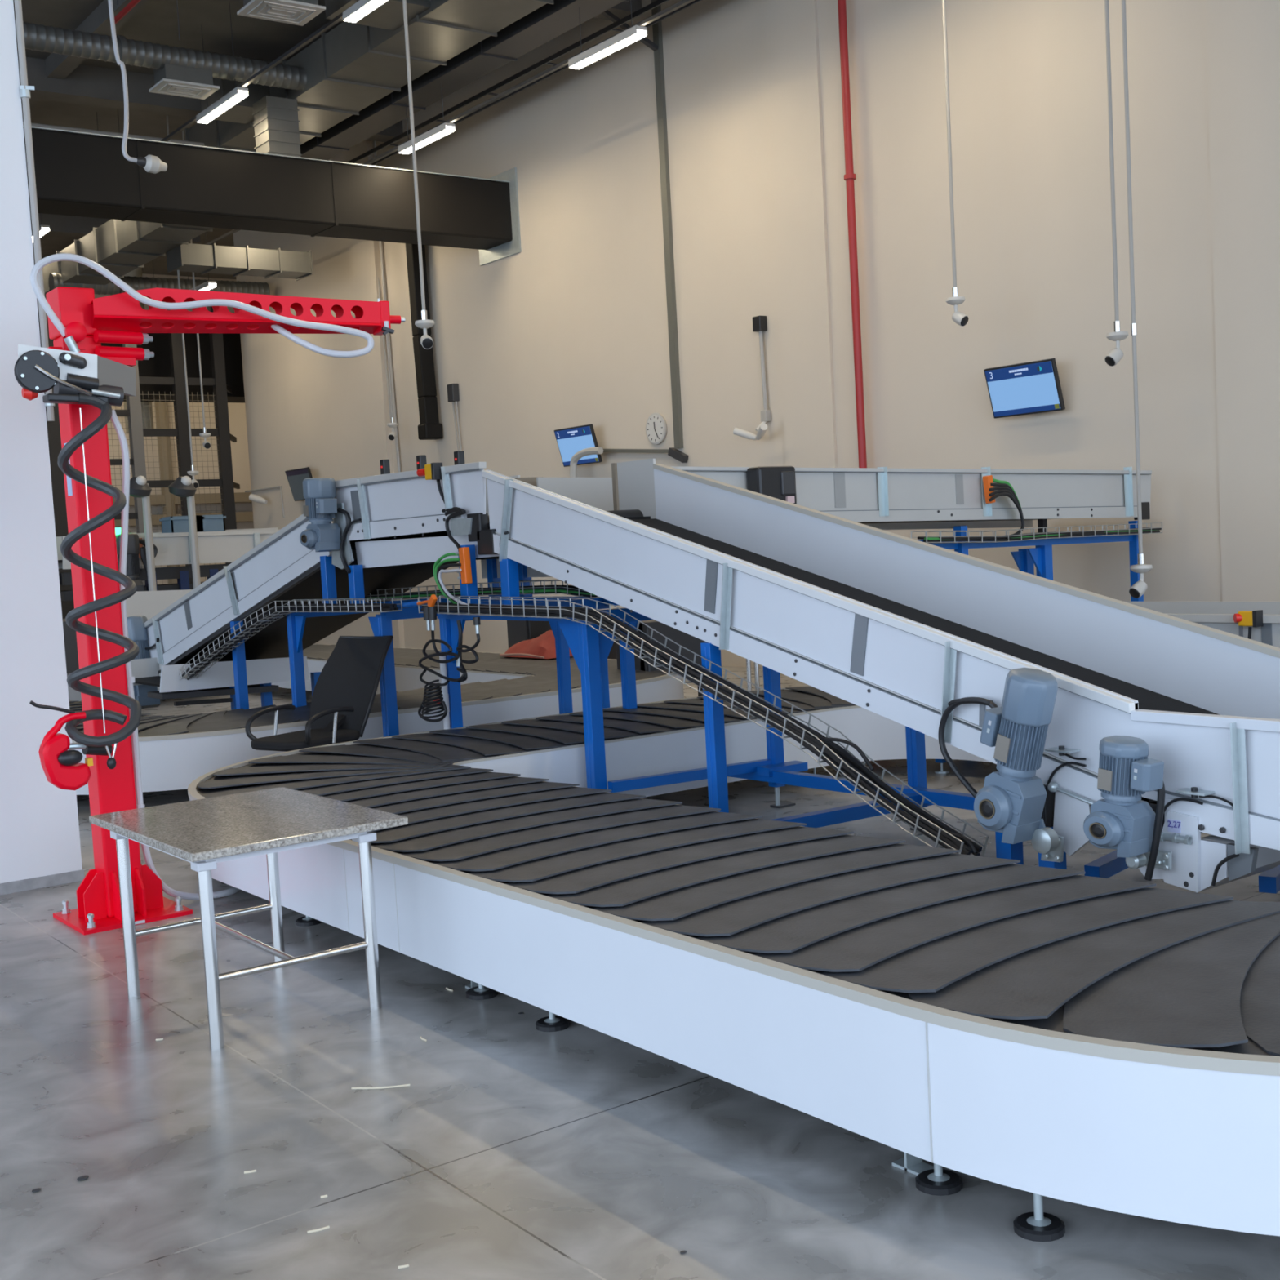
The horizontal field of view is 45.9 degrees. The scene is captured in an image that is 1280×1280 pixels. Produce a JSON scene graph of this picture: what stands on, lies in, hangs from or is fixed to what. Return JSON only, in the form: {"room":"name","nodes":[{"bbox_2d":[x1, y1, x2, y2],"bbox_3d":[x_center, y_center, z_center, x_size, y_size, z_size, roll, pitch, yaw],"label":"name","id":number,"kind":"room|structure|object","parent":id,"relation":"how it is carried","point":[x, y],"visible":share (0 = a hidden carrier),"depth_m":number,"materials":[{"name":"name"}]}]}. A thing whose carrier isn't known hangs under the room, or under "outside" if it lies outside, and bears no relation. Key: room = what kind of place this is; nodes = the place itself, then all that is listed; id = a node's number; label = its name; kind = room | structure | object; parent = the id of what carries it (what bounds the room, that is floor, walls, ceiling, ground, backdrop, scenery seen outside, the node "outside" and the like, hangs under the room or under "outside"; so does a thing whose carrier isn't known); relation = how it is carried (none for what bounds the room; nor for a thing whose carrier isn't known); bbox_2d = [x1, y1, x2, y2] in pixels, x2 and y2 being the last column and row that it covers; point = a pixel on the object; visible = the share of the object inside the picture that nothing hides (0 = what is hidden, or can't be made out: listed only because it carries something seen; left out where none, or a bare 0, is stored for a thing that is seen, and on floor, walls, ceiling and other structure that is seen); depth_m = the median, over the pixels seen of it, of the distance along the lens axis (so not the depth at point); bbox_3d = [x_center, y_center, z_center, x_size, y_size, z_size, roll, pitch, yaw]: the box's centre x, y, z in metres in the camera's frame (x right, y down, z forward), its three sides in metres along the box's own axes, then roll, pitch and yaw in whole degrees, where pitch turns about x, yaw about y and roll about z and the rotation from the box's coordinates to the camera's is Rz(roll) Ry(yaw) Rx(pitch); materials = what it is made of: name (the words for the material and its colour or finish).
{"room":"baggage handling area","nodes":[
{"label":"baggage handling area","id":0,"kind":"room"},
{"bbox_2d":[0,0,82,883],"bbox_3d":[-4.050,-3.158,8.080,1.085,8.950,1.080,-6,5,-37],"label":"wall","id":1,"kind":"structure","parent":0,"point":[40,837],"depth_m":8.04,"materials":[{"name":"white paint"}]},
{"bbox_2d":[13,0,54,421],"bbox_3d":[-3.327,-4.405,7.898,0.076,6.480,0.055,-6,5,-37],"label":"conduit","id":2,"kind":"object","parent":1,"relation":"attached to","point":[24,90],"visible":0.68,"depth_m":8.01,"materials":[{"name":"grey"}]},
{"bbox_2d":[0,869,84,895],"bbox_3d":[-3.806,1.320,8.379,1.097,0.060,1.093,-6,5,-37],"label":"baseboard","id":3,"kind":"structure","parent":1,"relation":"attached to","point":[37,882],"depth_m":8.13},
{"bbox_2d":[22,121,204,146],"bbox_3d":[-9.230,-7.233,21.012,6.500,0.099,0.099,-6,5,-37],"label":"ceiling pipe","id":4,"kind":"object","parent":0,"point":[37,125],"visible":0.46,"depth_m":22.07,"materials":[{"name":"grey"}]},
{"bbox_2d":[94,273,253,584],"bbox_3d":[-19.209,-4.001,33.243,34.400,9.000,0.400,-6,5,-37],"label":"wall","id":5,"kind":"structure","parent":0,"point":[237,411],"depth_m":38.90,"materials":[{"name":"beige paint"}]},
{"bbox_2d":[21,0,148,117],"bbox_3d":[-8.059,-8.195,21.238,0.240,0.260,32.000,-6,5,-37],"label":"trim","id":6,"kind":"structure","parent":5,"relation":"attached to","point":[58,66],"depth_m":20.04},
{"bbox_2d":[112,492,252,506],"bbox_3d":[-11.528,-3.585,38.444,12.000,0.250,0.300,-6,5,-37],"label":"tray","id":7,"kind":"object","parent":5,"relation":"attached to","point":[239,497],"visible":0.02,"depth_m":38.55,"materials":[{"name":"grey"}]},
{"bbox_2d":[114,511,253,526],"bbox_3d":[-11.501,-3.086,38.478,12.000,0.250,0.300,-6,5,-37],"label":"tray","id":8,"kind":"object","parent":5,"relation":"attached to","point":[240,516],"visible":0.02,"depth_m":38.66,"materials":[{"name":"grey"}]},
{"bbox_2d":[13,0,343,279],"bbox_3d":[-5.396,-8.157,14.486,34.000,0.300,50.000,-6,5,-37],"label":"ceiling","id":9,"kind":"structure","parent":0,"point":[156,21],"depth_m":21.19,"materials":[{"name":"metal"}]},
{"bbox_2d":[30,212,199,244],"bbox_3d":[-18.120,-7.885,26.208,21.400,0.460,0.400,-6,5,-37],"label":"trim","id":10,"kind":"structure","parent":9,"relation":"attached to","point":[60,224],"depth_m":30.85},
{"bbox_2d":[107,0,167,173],"bbox_3d":[-5.021,-6.324,14.836,0.507,3.401,0.177,-6,5,-37],"label":"socket","id":11,"kind":"object","parent":9,"relation":"hanging from","point":[151,163],"visible":1,"depth_m":14.81,"materials":[{"name":"white"}]},
{"bbox_2d":[142,155,167,173],"bbox_3d":[-4.824,-4.729,15.026,0.230,0.177,0.177,-6,5,-37],"label":"socket","id":12,"kind":"object","parent":11,"relation":"attached to","point":[151,163],"depth_m":14.96,"materials":[{"name":"white plastic"}]},
{"bbox_2d":[123,267,153,433],"bbox_3d":[-11.025,-6.722,32.802,0.596,4.400,0.596,-6,5,-37],"label":"pipe","id":13,"kind":"object","parent":9,"relation":"hanging from","point":[137,272],"visible":0.09,"depth_m":32.72,"materials":[{"name":"beige"}]},
{"bbox_2d":[165,115,199,488],"bbox_3d":[-7.536,-5.528,24.804,0.188,6.065,0.222,-6,5,-37],"label":"camera","id":14,"kind":"object","parent":9,"relation":"hanging from","point":[193,472],"visible":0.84,"depth_m":24.91,"materials":[{"name":"grey"}]},
{"bbox_2d":[182,130,210,448],"bbox_3d":[-7.499,-5.916,25.445,0.188,5.382,0.224,-6,5,-37],"label":"camera","id":15,"kind":"object","parent":9,"relation":"hanging from","point":[206,445],"visible":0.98,"depth_m":25.54,"materials":[{"name":"grey"}]},
{"bbox_2d":[195,1,248,124],"bbox_3d":[-5.636,-7.736,20.203,0.160,1.256,1.460,-6,5,-37],"label":"lamp","id":16,"kind":"object","parent":9,"relation":"hanging from","point":[237,94],"visible":0.94,"depth_m":20.11,"materials":[{"name":"white"}]},
{"bbox_2d":[197,89,248,124],"bbox_3d":[-5.604,-7.138,20.243,0.134,0.055,1.448,-6,5,-37],"label":"diffuser","id":17,"kind":"object","parent":16,"relation":"attached to","point":[234,96],"depth_m":20.15,"materials":[{"name":"white"}]},
{"bbox_2d":[160,1,357,142],"bbox_3d":[-3.385,-7.147,17.268,0.050,0.040,22.000,-6,5,-37],"label":"track","id":18,"kind":"object","parent":16,"relation":"attached to","point":[340,17],"visible":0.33,"depth_m":18.69,"materials":[{"name":"grey metal"}]},
{"bbox_2d":[236,0,325,26],"bbox_3d":[-4.031,-7.243,16.920,0.790,0.432,0.620,-6,5,-37],"label":"diffuser","id":19,"kind":"object","parent":9,"relation":"attached to","point":[298,12],"visible":1,"depth_m":16.89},
{"bbox_2d":[342,0,388,22],"bbox_3d":[-2.903,-7.639,16.554,0.160,1.256,1.460,-6,5,-37],"label":"lamp","id":20,"kind":"object","parent":9,"relation":"hanging from","point":[362,8],"visible":1,"depth_m":16.87,"materials":[{"name":"white"}]},
{"bbox_2d":[373,140,398,440],"bbox_3d":[-4.311,-6.066,25.342,0.210,5.413,0.202,-6,5,-37],"label":"camera","id":21,"kind":"object","parent":9,"relation":"hanging from","point":[392,436],"visible":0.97,"depth_m":25.43,"materials":[{"name":"grey"}]},
{"bbox_2d":[402,0,434,349],"bbox_3d":[-2.202,-5.475,14.429,0.188,5.359,0.222,-6,5,-37],"label":"camera","id":22,"kind":"object","parent":9,"relation":"hanging from","point":[426,341],"visible":1,"depth_m":14.51,"materials":[{"name":"grey"}]},
{"bbox_2d":[397,83,455,154],"bbox_3d":[-2.984,-7.690,20.716,0.160,1.701,1.340,-6,5,-37],"label":"lamp","id":23,"kind":"object","parent":9,"relation":"hanging from","point":[444,129],"visible":0.76,"depth_m":20.62,"materials":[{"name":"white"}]},
{"bbox_2d":[399,125,454,154],"bbox_3d":[-2.940,-6.870,20.771,0.134,0.055,1.328,-6,5,-37],"label":"diffuser","id":24,"kind":"object","parent":23,"relation":"attached to","point":[437,132],"depth_m":20.65,"materials":[{"name":"white"}]},
{"bbox_2d":[204,0,694,244],"bbox_3d":[-1.429,-6.904,18.740,0.050,0.040,22.000,-6,5,-37],"label":"track","id":25,"kind":"object","parent":23,"relation":"attached to","point":[682,2],"visible":0.44,"depth_m":18.85,"materials":[{"name":"grey metal"}]},
{"bbox_2d":[568,0,647,69],"bbox_3d":[-0.425,-7.599,17.299,0.160,1.701,1.340,-6,5,-37],"label":"lamp","id":26,"kind":"object","parent":9,"relation":"hanging from","point":[636,33],"visible":1,"depth_m":17.26,"materials":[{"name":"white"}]},
{"bbox_2d":[569,29,646,69],"bbox_3d":[-0.381,-6.779,17.354,0.134,0.055,1.328,-6,5,-37],"label":"diffuser","id":27,"kind":"object","parent":26,"relation":"attached to","point":[628,37],"depth_m":17.28,"materials":[{"name":"white"}]},
{"bbox_2d":[942,0,968,326],"bbox_3d":[3.008,-5.777,14.797,0.188,5.367,0.221,-6,5,-37],"label":"camera","id":28,"kind":"object","parent":9,"relation":"hanging from","point":[960,318],"visible":1,"depth_m":14.89,"materials":[{"name":"grey"}]},
{"bbox_2d":[1104,0,1128,366],"bbox_3d":[4.080,-5.417,13.217,0.218,5.989,0.188,-6,5,-37],"label":"camera","id":29,"kind":"object","parent":9,"relation":"hanging from","point":[1113,357],"visible":1,"depth_m":13.32,"materials":[{"name":"grey"}]},
{"bbox_2d":[1121,0,1152,598],"bbox_3d":[4.197,-4.378,13.034,0.221,8.046,0.188,-6,5,-37],"label":"camera","id":30,"kind":"object","parent":9,"relation":"hanging from","point":[1138,588],"visible":1,"depth_m":13.14,"materials":[{"name":"grey"}]},
{"bbox_3d":[-2.725,-8.036,20.488,0.011,1.030,0.011,-6,5,-37],"label":"rod","id":31,"kind":"object","parent":9,"relation":"hanging from","visible":0},
{"bbox_2d":[300,0,629,159],"bbox_3d":[-1.089,-7.644,18.350,0.540,0.440,17.024,-6,5,-37],"label":"ceiling beam","id":32,"kind":"structure","parent":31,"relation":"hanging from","point":[548,22],"depth_m":19.92,"materials":[{"name":"grey metal"}]},
{"bbox_2d":[0,644,1279,1279],"bbox_3d":[-6.095,2.019,1.738,52.000,0.200,70.000,-6,5,-37],"label":"floor","id":33,"kind":"structure","parent":0,"point":[512,1149],"depth_m":4.35,"materials":[{"name":"concrete"}]},
{"bbox_2d":[36,294,239,618],"bbox_3d":[-9.349,-3.428,30.230,1.453,7.200,4.824,-1,5,32],"label":"cage","id":34,"kind":"object","parent":33,"relation":"on","point":[136,433],"visible":0.38,"depth_m":29.89,"materials":[{"name":"black metal"}]},
{"bbox_2d":[53,333,244,402],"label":"window","id":35,"kind":"structure","parent":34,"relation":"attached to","point":[158,366],"depth_m":31.82,"materials":[{"name":"glass"}]},
{"bbox_2d":[128,475,156,591],"bbox_3d":[-6.442,-0.698,19.650,0.358,2.859,0.353,-6,5,-37],"label":"scanner","id":36,"kind":"object","parent":33,"relation":"on","point":[139,487],"visible":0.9,"depth_m":19.61,"materials":[{"name":"grey"}]},
{"bbox_2d":[155,401,179,583],"bbox_3d":[-11.880,-3.218,38.128,0.296,6.000,0.296,-4,4,-14],"label":"pipe","id":37,"kind":"object","parent":33,"relation":"on","point":[160,424],"visible":0.23,"depth_m":37.92,"materials":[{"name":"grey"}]},
{"bbox_2d":[55,527,280,600],"bbox_3d":[-6.183,-0.456,21.075,3.874,2.160,1.700,-6,5,-37],"label":"conveyor","id":38,"kind":"object","parent":33,"relation":"on","point":[228,545],"visible":0.33,"depth_m":20.39,"materials":[{"name":"metal"}]},
{"bbox_2d":[159,515,204,533],"bbox_3d":[-6.340,-1.453,20.956,0.480,0.520,0.440,-6,5,-37],"label":"crate","id":39,"kind":"object","parent":38,"relation":"on","point":[173,524],"visible":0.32,"depth_m":20.75,"materials":[{"name":"blue"}]},
{"bbox_2d":[195,514,226,532],"bbox_3d":[-6.090,-1.479,21.142,0.480,0.520,0.440,-6,5,-37],"label":"crate","id":40,"kind":"object","parent":38,"relation":"on","point":[211,522],"visible":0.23,"depth_m":20.99,"materials":[{"name":"blue"}]},
{"bbox_2d":[168,475,200,588],"bbox_3d":[-5.965,-0.740,20.005,0.358,2.846,0.353,-6,5,-37],"label":"scanner","id":41,"kind":"object","parent":33,"relation":"on","point":[182,486],"visible":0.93,"depth_m":19.96,"materials":[{"name":"grey"}]},
{"bbox_2d":[30,253,404,935],"bbox_3d":[-2.092,-0.267,7.644,1.806,3.136,1.051,-6,5,-37],"label":"crane","id":42,"kind":"object","parent":33,"relation":"on","point":[117,318],"visible":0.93,"depth_m":7.25,"materials":[{"name":"red paint"}]},
{"bbox_2d":[13,311,141,790],"bbox_3d":[-2.521,-0.420,6.911,0.671,2.172,0.339,-6,5,-37],"label":"vacuum hoist","id":43,"kind":"object","parent":42,"relation":"hanging from","point":[76,377],"visible":1,"depth_m":6.82,"materials":[{"name":"grey"}]},
{"bbox_2d":[130,656,320,710],"bbox_3d":[-4.004,0.547,14.530,1.637,0.800,1.230,-6,5,-37],"label":"conveyor","id":44,"kind":"object","parent":33,"relation":"on","point":[219,679],"visible":0.56,"depth_m":14.03,"materials":[{"name":"grey metal"}]},
{"bbox_2d":[88,786,408,1049],"bbox_3d":[-1.520,1.037,5.875,0.832,0.712,1.140,-6,5,-37],"label":"table","id":45,"kind":"object","parent":33,"relation":"on","point":[205,833],"visible":1,"depth_m":5.64,"materials":[{"name":"stone"}]},
{"bbox_2d":[244,635,393,751],"bbox_3d":[-2.159,0.566,10.336,0.629,1.122,1.015,0,5,36],"label":"office chair","id":46,"kind":"object","parent":33,"relation":"on","point":[345,689],"visible":0.88,"depth_m":10.45,"materials":[{"name":"plastic"}]},
{"bbox_2d":[66,644,684,795],"bbox_3d":[-4.335,0.638,15.548,6.172,0.519,9.719,-6,5,-37],"label":"carousel","id":47,"kind":"object","parent":33,"relation":"on","point":[175,751],"visible":0.3,"depth_m":11.91,"materials":[{"name":"beige"}]},
{"bbox_2d":[62,589,192,673],"bbox_3d":[-6.550,-0.122,18.334,2.700,0.900,1.200,-6,5,-37],"label":"conveyor","id":48,"kind":"object","parent":47,"relation":"on","point":[148,604],"visible":0.13,"depth_m":18.02,"materials":[{"name":"grey metal"}]},
{"bbox_2d":[506,620,551,648],"bbox_3d":[-1.196,0.087,18.043,0.620,0.946,0.499,-6,5,-37],"label":"base cabinet","id":49,"kind":"object","parent":47,"relation":"on","point":[518,631],"visible":0.02,"depth_m":17.77,"materials":[{"name":"black plastic"}]},
{"bbox_2d":[499,630,573,658],"bbox_3d":[-1.033,0.029,16.003,0.582,0.269,0.950,-6,5,-37],"label":"bag","id":50,"kind":"object","parent":47,"relation":"on","point":[542,646],"visible":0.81,"depth_m":15.80,"materials":[{"name":"fabric"}]},
{"bbox_2d":[230,544,653,789],"bbox_3d":[-1.366,0.160,11.303,1.457,1.720,5.416,-6,5,-37],"label":"support frame","id":51,"kind":"object","parent":33,"relation":"on","point":[590,649],"visible":0.4,"depth_m":10.71,"materials":[{"name":"blue paint"}]},
{"bbox_2d":[178,597,402,691],"bbox_3d":[-3.035,0.122,12.241,0.170,0.917,4.483,-6,5,-37],"label":"wire tray","id":52,"kind":"object","parent":51,"relation":"attached to","point":[267,616],"visible":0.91,"depth_m":12.03,"materials":[{"name":"silver metal"}]},
{"bbox_2d":[126,514,458,708],"bbox_3d":[-3.280,-0.251,13.657,1.580,1.820,5.000,-6,5,-37],"label":"conveyor","id":53,"kind":"object","parent":51,"relation":"on","point":[279,568],"visible":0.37,"depth_m":13.14,"materials":[{"name":"grey"}]},
{"bbox_2d":[299,450,656,604],"bbox_3d":[-1.126,-0.800,10.845,1.805,1.048,2.363,-6,5,-37],"label":"conveyor","id":54,"kind":"object","parent":51,"relation":"on","point":[432,498],"visible":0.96,"depth_m":10.49,"materials":[{"name":"metal"}]},
{"bbox_2d":[364,579,600,601],"bbox_3d":[-1.317,-0.383,11.864,0.170,0.156,3.499,-6,5,-37],"label":"wire tray","id":55,"kind":"object","parent":51,"relation":"on","point":[567,589],"visible":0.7,"depth_m":11.46,"materials":[{"name":"silver metal"}]},
{"bbox_2d":[417,595,989,856],"bbox_3d":[0.013,0.325,8.183,0.170,1.134,4.607,-6,5,-37],"label":"wire tray","id":56,"kind":"object","parent":51,"relation":"attached to","point":[851,768],"visible":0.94,"depth_m":7.42,"materials":[{"name":"silver metal"}]},
{"bbox_2d":[416,594,466,722],"bbox_3d":[-1.295,0.124,9.722,0.152,0.835,0.639,-6,5,-37],"label":"coiled hose","id":57,"kind":"object","parent":56,"relation":"hanging from","point":[430,611],"visible":1,"depth_m":9.77,"materials":[{"name":"black"}]},
{"bbox_2d":[456,617,480,682],"bbox_3d":[-1.089,0.067,9.464,0.077,0.430,0.398,-5,4,-26],"label":"gun","id":58,"kind":"object","parent":56,"relation":"hanging from","point":[460,661],"visible":0.92,"depth_m":9.45,"materials":[{"name":"black plastic"}]},
{"bbox_2d":[615,619,706,696],"bbox_3d":[0.217,0.281,13.978,0.700,0.950,0.500,-6,5,-37],"label":"tool cart","id":59,"kind":"object","parent":33,"relation":"on","point":[692,643],"visible":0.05,"depth_m":13.72,"materials":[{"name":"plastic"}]},
{"bbox_2d":[187,685,1279,1241],"bbox_3d":[1.827,0.842,7.544,6.382,0.519,7.840,-6,5,-37],"label":"carousel","id":60,"kind":"object","parent":33,"relation":"on","point":[1109,1044],"visible":0.71,"depth_m":4.52,"materials":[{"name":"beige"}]},
{"bbox_2d":[1083,709,1279,893],"bbox_3d":[2.720,0.554,5.671,1.627,0.733,1.392,-6,5,-37],"label":"conveyor","id":61,"kind":"object","parent":60,"relation":"on","point":[1183,776],"visible":1,"depth_m":5.63,"materials":[{"name":"grey"}]},
{"bbox_2d":[837,0,866,467],"bbox_3d":[2.405,-4.066,16.951,0.130,8.980,0.130,-6,5,-37],"label":"pipe","id":62,"kind":"object","parent":33,"relation":"on","point":[850,176],"visible":0.79,"depth_m":16.88,"materials":[{"name":"metal"}]},
{"bbox_2d":[607,642,1279,893],"bbox_3d":[1.712,0.448,7.218,1.346,1.359,5.020,-6,5,-37],"label":"support frame","id":63,"kind":"object","parent":33,"relation":"on","point":[773,770],"visible":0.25,"depth_m":8.06,"materials":[{"name":"blue paint"}]},
{"bbox_2d":[476,463,1279,862],"bbox_3d":[0.901,-0.136,8.021,1.699,1.904,4.963,-6,5,-37],"label":"conveyor","id":64,"kind":"object","parent":63,"relation":"on","point":[1025,674],"visible":0.99,"depth_m":7.49,"materials":[{"name":"white"}]},
{"bbox_2d":[916,518,1143,601],"bbox_3d":[3.637,-0.279,13.969,4.272,1.700,1.270,-6,5,-37],"label":"support frame","id":65,"kind":"object","parent":33,"relation":"on","point":[1041,555],"visible":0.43,"depth_m":13.21,"materials":[{"name":"blue paint"}]},
{"bbox_2d":[536,466,1151,538],"bbox_3d":[2.020,-1.130,12.673,5.859,0.675,1.570,-6,5,-37],"label":"conveyor","id":66,"kind":"object","parent":65,"relation":"on","point":[882,498],"visible":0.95,"depth_m":12.23,"materials":[{"name":"grey"}]},
{"bbox_2d":[911,522,1162,543],"bbox_3d":[3.452,-0.918,12.870,3.134,0.146,0.170,-6,5,-37],"label":"wire tray","id":67,"kind":"object","parent":65,"relation":"on","point":[992,539],"visible":0.98,"depth_m":12.68,"materials":[{"name":"silver metal"}]},
{"bbox_2d":[1124,601,1279,648],"bbox_3d":[4.172,0.287,9.880,1.448,1.061,4.000,-6,5,-37],"label":"conveyor","id":68,"kind":"object","parent":33,"relation":"on","point":[1259,621],"visible":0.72,"depth_m":9.61,"materials":[{"name":"grey metal"}]},
{"bbox_2d":[233,0,1222,667],"bbox_3d":[4.001,-4.057,15.384,0.400,9.000,40.000,-6,5,-37],"label":"wall","id":69,"kind":"structure","parent":0,"point":[569,329],"depth_m":17.07,"materials":[{"name":"beige paint"}]},
{"bbox_2d":[17,55,403,142],"bbox_3d":[-12.606,-7.689,18.846,21.400,0.460,0.400,-6,5,-37],"label":"trim","id":70,"kind":"structure","parent":69,"relation":"attached to","point":[88,85],"depth_m":22.23,"materials":[{"name":"metal"}]},
{"bbox_2d":[22,124,521,265],"bbox_3d":[-8.735,-5.736,18.048,16.510,1.240,1.160,-6,5,-37],"label":"beam","id":71,"kind":"structure","parent":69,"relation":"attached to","point":[77,173],"depth_m":20.41,"materials":[{"name":"metal"}]},
{"bbox_2d":[252,95,302,157],"bbox_3d":[-4.996,-6.984,20.784,0.480,0.820,0.480,-6,5,-37],"label":"stack","id":72,"kind":"object","parent":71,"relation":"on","point":[276,122],"visible":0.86,"depth_m":20.61,"materials":[{"name":"metal"}]},
{"bbox_2d":[284,466,312,501],"bbox_3d":[-6.440,-2.982,28.934,0.287,0.598,1.014,-6,5,-37],"label":"wall screen","id":73,"kind":"object","parent":69,"relation":"attached to","point":[295,477],"visible":0.67,"depth_m":28.99,"materials":[{"name":"black plastic"}]},
{"bbox_2d":[343,139,404,648],"bbox_3d":[-4.670,-4.328,26.565,0.120,8.980,0.900,-6,5,-37],"label":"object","id":74,"kind":"structure","parent":69,"relation":"attached to","point":[364,254],"depth_m":26.43,"materials":[{"name":"beige paint"}]},
{"bbox_2d":[373,164,400,472],"bbox_3d":[-4.321,-5.170,25.963,0.060,6.102,0.285,-6,5,-37],"label":"conduit","id":75,"kind":"object","parent":69,"relation":"attached to","point":[397,443],"visible":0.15,"depth_m":25.97,"materials":[{"name":"grey"}]},
{"bbox_2d":[405,243,443,439],"bbox_3d":[-3.554,-5.086,24.720,0.330,3.588,0.349,-6,5,-37],"label":"vertical pipe","id":76,"kind":"object","parent":69,"relation":"attached to","point":[429,428],"visible":0.78,"depth_m":24.64,"materials":[{"name":"metal"}]},
{"bbox_2d":[447,383,462,450],"bbox_3d":[-2.971,-3.493,24.370,0.120,1.268,0.229,-6,5,-37],"label":"wall sensor","id":77,"kind":"object","parent":69,"relation":"attached to","point":[453,396],"visible":0.9,"depth_m":24.32,"materials":[{"name":"grey metal"}]},
{"bbox_2d":[553,423,602,466],"bbox_3d":[-0.846,-2.761,21.473,0.280,0.537,0.909,-6,5,-37],"label":"wall screen","id":78,"kind":"object","parent":69,"relation":"attached to","point":[571,440],"visible":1,"depth_m":21.40,"materials":[{"name":"black plastic"}]},
{"bbox_2d":[594,0,641,21],"bbox_3d":[-8.651,-7.548,13.564,21.400,0.460,0.400,-6,5,-37],"label":"trim","id":79,"kind":"structure","parent":69,"relation":"attached to","point":[623,9],"depth_m":19.71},
{"bbox_2d":[569,0,688,477],"bbox_3d":[-0.567,-5.408,20.219,0.910,6.361,2.288,-6,5,-37],"label":"drain pipe","id":80,"kind":"object","parent":69,"relation":"attached to","point":[656,45],"visible":0.95,"depth_m":19.70,"materials":[{"name":"silver metal"}]},
{"bbox_2d":[346,0,702,165],"bbox_3d":[-1.126,-7.706,20.195,0.374,0.060,22.000,-6,5,-37],"label":"tray","id":81,"kind":"object","parent":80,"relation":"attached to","point":[611,27],"visible":0.4,"depth_m":20.72,"materials":[{"name":"grey metal"}]},
{"bbox_2d":[645,413,666,444],"bbox_3d":[0.219,-2.831,20.234,0.064,0.420,0.420,-6,5,-37],"label":"wall clock","id":82,"kind":"object","parent":69,"relation":"attached to","point":[655,426],"visible":1,"depth_m":20.20,"materials":[{"name":"white"}]},
{"bbox_2d":[733,315,771,439],"bbox_3d":[1.407,-3.180,18.334,0.373,1.500,0.582,-6,5,-37],"label":"camera","id":83,"kind":"object","parent":69,"relation":"attached to","point":[759,323],"visible":1,"depth_m":18.39,"materials":[{"name":"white plastic"}]},
{"bbox_2d":[764,0,837,467],"bbox_3d":[1.931,-4.097,17.800,0.060,8.980,0.850,-6,5,-37],"label":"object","id":84,"kind":"structure","parent":69,"relation":"attached to","point":[791,26],"depth_m":17.71,"materials":[{"name":"beige paint"}]},
{"bbox_2d":[983,357,1065,418],"bbox_3d":[3.885,-2.520,15.169,0.276,0.507,0.858,-6,5,-37],"label":"wall screen","id":85,"kind":"object","parent":69,"relation":"attached to","point":[1033,387],"visible":1,"depth_m":15.09,"materials":[{"name":"black plastic"}]},
{"bbox_2d":[1205,0,1279,601],"bbox_3d":[5.340,-3.977,13.265,0.040,8.980,0.700,-6,5,-37],"label":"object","id":86,"kind":"structure","parent":69,"relation":"attached to","point":[1243,36],"depth_m":13.34,"materials":[{"name":"beige paint"}]},
{"bbox_3d":[-3.484,-7.940,19.672,0.011,1.030,0.011,-6,5,-37],"label":"rod","id":87,"kind":"object","parent":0,"visible":0},
{"bbox_2d":[184,0,554,151],"bbox_3d":[-2.559,-7.609,17.875,1.980,0.610,15.024,-6,5,-37],"label":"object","id":88,"kind":"object","parent":87,"relation":"hanging from","point":[352,67],"visible":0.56,"depth_m":19.49,"materials":[{"name":"metal"}]},
{"bbox_3d":[-8.819,-7.718,25.680,0.011,1.700,0.011,-6,5,-37],"label":"rod","id":89,"kind":"object","parent":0,"visible":0},
{"bbox_2d":[42,218,213,294],"bbox_3d":[-8.182,-6.607,24.687,0.810,0.610,8.424,-6,5,-37],"label":"duct","id":90,"kind":"object","parent":89,"relation":"hanging from","point":[121,247],"visible":0.48,"depth_m":24.89,"materials":[{"name":"metal"}]},
{"bbox_2d":[48,272,270,294],"bbox_3d":[-8.884,-6.573,28.161,4.067,0.417,0.398,-6,5,-37],"label":"spiral duct","id":91,"kind":"object","parent":90,"relation":"attached to","point":[55,280],"visible":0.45,"depth_m":27.97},
{"bbox_2d":[166,243,313,280],"bbox_3d":[-6.662,-6.318,25.208,2.274,0.400,0.660,-6,5,-37],"label":"duct","id":92,"kind":"object","parent":90,"relation":"attached to","point":[202,259],"visible":0.93,"depth_m":24.96,"materials":[{"name":"metal"}]},
{"bbox_3d":[-7.957,-7.575,17.832,0.011,1.030,0.011,-6,5,-37],"label":"rod","id":93,"kind":"object","parent":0,"visible":0},
{"bbox_2d":[14,20,306,91],"bbox_3d":[-7.151,-7.321,18.435,6.566,0.359,0.360,-6,5,-38],"label":"spiral duct","id":94,"kind":"object","parent":93,"relation":"hanging from","point":[41,37],"visible":0.88,"depth_m":19.07,"materials":[{"name":"metal"}]},
{"bbox_2d":[148,63,219,99],"bbox_3d":[-5.908,-7.317,19.536,0.740,0.432,0.540,-6,5,-37],"label":"diffuser","id":95,"kind":"object","parent":94,"relation":"attached to","point":[172,80],"visible":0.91,"depth_m":19.42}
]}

